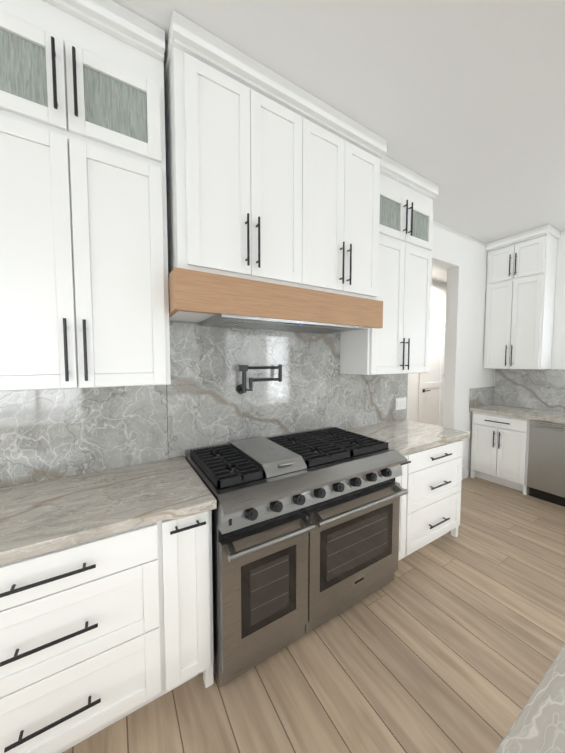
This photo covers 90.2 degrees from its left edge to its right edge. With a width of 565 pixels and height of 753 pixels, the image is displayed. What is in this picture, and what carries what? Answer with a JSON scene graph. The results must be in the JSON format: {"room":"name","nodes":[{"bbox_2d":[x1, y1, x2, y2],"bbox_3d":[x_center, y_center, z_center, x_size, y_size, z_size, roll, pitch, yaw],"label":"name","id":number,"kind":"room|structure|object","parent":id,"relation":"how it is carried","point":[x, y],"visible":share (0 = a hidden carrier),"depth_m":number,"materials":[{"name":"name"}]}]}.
{"room":"kitchen","nodes":[
{"label":"kitchen","id":0,"kind":"room"},
{"bbox_2d":[62,476,564,752],"bbox_3d":[1.853,1.509,1.139,13.500,0.100,10.200,-2,4,-31],"label":"floor","id":1,"kind":"structure","parent":0,"point":[448,642],"depth_m":1.40,"materials":[{"name":"brown wood"}]},
{"bbox_2d":[0,510,213,752],"bbox_3d":[-0.859,1.013,1.299,0.923,0.874,0.664,-2,4,-31],"label":"base cabinet","id":2,"kind":"object","parent":1,"relation":"on","point":[98,634],"visible":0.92,"depth_m":1.06,"materials":[{"name":"white paint"}]},
{"bbox_2d":[0,456,216,564],"bbox_3d":[-0.880,0.556,1.261,0.984,0.040,0.670,-2,4,-31],"label":"countertop","id":3,"kind":"structure","parent":2,"relation":"on","point":[40,517],"depth_m":1.20,"materials":[{"name":"beige stone"}]},
{"bbox_2d":[185,426,407,685],"bbox_3d":[0.098,0.929,1.806,1.219,0.985,0.744,-2,4,-31],"label":"range","id":4,"kind":"object","parent":1,"relation":"on","point":[305,531],"visible":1,"depth_m":1.48,"materials":[{"name":"silver metal"}]},
{"bbox_2d":[395,439,462,560],"bbox_3d":[0.992,0.951,2.418,0.919,0.874,0.664,-2,4,-31],"label":"base cabinet","id":5,"kind":"object","parent":1,"relation":"on","point":[429,479],"visible":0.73,"depth_m":2.16,"materials":[{"name":"white paint"}]},
{"bbox_2d":[344,419,469,454],"bbox_3d":[1.008,0.493,2.414,0.980,0.040,0.648,-2,4,-31],"label":"countertop","id":6,"kind":"structure","parent":5,"relation":"on","point":[403,437],"depth_m":2.32,"materials":[{"name":"beige stone"}]},
{"bbox_2d":[470,412,529,494],"bbox_3d":[2.843,0.889,3.556,0.664,0.874,0.586,-2,4,-31],"label":"base cabinet","id":7,"kind":"object","parent":1,"relation":"on","point":[499,448],"visible":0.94,"depth_m":3.37,"materials":[{"name":"white paint"}]},
{"bbox_2d":[494,645,564,752],"bbox_3d":[0.396,1.077,-0.245,4.400,0.915,1.283,-2,4,-31],"label":"kitchen island","id":8,"kind":"object","parent":1,"relation":"on","point":[538,726],"depth_m":0.47,"materials":[{"name":"marble"},{"name":"painted wood"}]},
{"bbox_2d":[527,420,564,506],"bbox_3d":[3.135,0.918,3.035,0.653,0.872,0.596,-2,4,-31],"label":"dishwasher","id":9,"kind":"object","parent":1,"relation":"on","point":[546,470],"visible":0.94,"depth_m":3.01,"materials":[{"name":"silver metal"}]},
{"bbox_3d":[3.768,0.971,2.066,0.626,0.874,1.710,-2,4,-31],"label":"base cabinet","id":10,"kind":"object","parent":1,"relation":"on","visible":0},
{"bbox_2d":[469,404,564,423],"bbox_3d":[3.451,0.485,2.547,0.648,0.040,2.946,-2,4,-31],"label":"countertop","id":11,"kind":"structure","parent":10,"relation":"on","point":[536,414],"depth_m":3.31,"materials":[{"name":"beige stone"}]},
{"bbox_2d":[168,220,493,475],"bbox_3d":[-0.947,-0.117,1.659,9.340,3.090,0.140,-2,4,-31],"label":"wall","id":12,"kind":"structure","parent":0,"point":[460,257],"depth_m":3.50,"materials":[{"name":"white paint"}]},
{"bbox_2d":[0,385,167,487],"bbox_3d":[-1.089,0.278,1.499,0.888,0.490,0.020,-2,4,-31],"label":"backsplash","id":13,"kind":"structure","parent":12,"relation":"attached to","point":[47,434],"depth_m":1.49,"materials":[{"name":"grey stone"}]},
{"bbox_2d":[0,0,170,390],"bbox_3d":[-0.965,-0.777,1.303,0.767,1.648,0.379,-2,4,-31],"label":"upper cabinet","id":14,"kind":"object","parent":12,"relation":"attached to","point":[84,294],"visible":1,"depth_m":1.20,"materials":[{"name":"white paint"}]},
{"bbox_2d":[164,10,315,329],"bbox_3d":[-0.272,-0.980,1.679,0.764,1.283,0.436,-2,4,-31],"label":"upper cabinet","id":15,"kind":"object","parent":12,"relation":"attached to","point":[273,195],"depth_m":1.45,"materials":[{"name":"white paint"}]},
{"bbox_2d":[166,322,339,456],"bbox_3d":[-0.108,0.064,2.081,1.400,0.829,0.020,-2,4,-31],"label":"backsplash","id":16,"kind":"structure","parent":12,"relation":"attached to","point":[208,404],"depth_m":1.98,"materials":[{"name":"grey stone"}]},
{"bbox_2d":[236,365,281,393],"bbox_3d":[-0.156,0.018,1.991,0.331,0.203,0.081,-2,4,-31],"label":"pot filler","id":17,"kind":"object","parent":16,"relation":"attached to","point":[241,388],"visible":1,"depth_m":1.94,"materials":[{"name":"black metal"}]},
{"bbox_2d":[288,98,386,333],"bbox_3d":[0.275,-0.998,2.009,0.752,1.283,0.436,-2,4,-31],"label":"upper cabinet","id":18,"kind":"object","parent":12,"relation":"attached to","point":[346,220],"depth_m":1.83,"materials":[{"name":"white paint"}]},
{"bbox_2d":[339,373,407,429],"bbox_3d":[0.893,0.207,2.696,0.938,0.500,0.020,-2,4,-31],"label":"backsplash","id":19,"kind":"structure","parent":12,"relation":"attached to","point":[366,400],"depth_m":2.64,"materials":[{"name":"grey stone"}]},
{"bbox_2d":[396,397,406,409],"bbox_3d":[1.213,0.277,2.876,0.164,0.120,0.010,-2,4,-31],"label":"switch plate","id":20,"kind":"object","parent":19,"relation":"attached to","point":[400,403],"visible":1,"depth_m":2.87,"materials":[{"name":"white plastic"}]},
{"bbox_2d":[339,155,438,374],"bbox_3d":[0.927,-0.846,2.447,0.798,1.636,0.379,-2,4,-31],"label":"upper cabinet","id":21,"kind":"object","parent":12,"relation":"attached to","point":[398,342],"visible":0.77,"depth_m":2.31,"materials":[{"name":"white paint"}]},
{"bbox_2d":[462,467,467,479],"bbox_3d":[2.269,1.254,3.592,0.358,0.140,0.015,-2,4,-31],"label":"baseboard","id":22,"kind":"structure","parent":12,"relation":"attached to","point":[464,472],"depth_m":3.62,"materials":[{"name":"white paint"}]},
{"bbox_2d":[469,386,494,407],"bbox_3d":[2.693,0.272,3.791,0.645,0.250,0.020,-2,4,-31],"label":"backsplash","id":23,"kind":"structure","parent":12,"relation":"attached to","point":[482,396],"depth_m":3.76,"materials":[{"name":"grey stone"}]},
{"bbox_2d":[112,0,564,282],"bbox_3d":[1.853,-1.646,0.966,13.500,0.120,10.200,-2,4,-31],"label":"ceiling","id":24,"kind":"structure","parent":0,"point":[461,103],"depth_m":1.53,"materials":[{"name":"white paint"}]},
{"bbox_2d":[409,280,446,421],"bbox_3d":[2.802,-0.306,5.466,7.300,3.050,0.140,-2,4,-31],"label":"wall","id":25,"kind":"structure","parent":0,"point":[438,294],"depth_m":5.28,"materials":[{"name":"white paint"}]},
{"bbox_2d":[418,308,445,426],"bbox_3d":[2.926,-0.034,5.431,0.880,2.510,0.068,-2,4,-31],"label":"hall door","id":26,"kind":"structure","parent":25,"relation":"in","point":[430,396],"depth_m":5.47,"materials":[{"name":"white paint"}]},
{"bbox_2d":[493,230,564,385],"bbox_3d":[4.801,-0.083,1.047,0.140,3.090,7.140,-2,4,-31],"label":"wall","id":27,"kind":"structure","parent":0,"point":[558,352],"depth_m":3.35,"materials":[{"name":"white paint"}]},
{"bbox_2d":[483,224,559,369],"bbox_3d":[2.961,-0.910,3.537,0.379,1.628,0.616,-2,4,-31],"label":"upper cabinet","id":28,"kind":"object","parent":27,"relation":"attached to","point":[520,291],"visible":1,"depth_m":3.40,"materials":[{"name":"white paint"}]},
{"bbox_2d":[494,369,564,411],"bbox_3d":[3.725,0.206,2.686,0.020,0.503,2.926,-2,4,-31],"label":"backsplash","id":29,"kind":"structure","parent":27,"relation":"attached to","point":[543,389],"depth_m":3.59,"materials":[{"name":"grey stone"}]}
]}

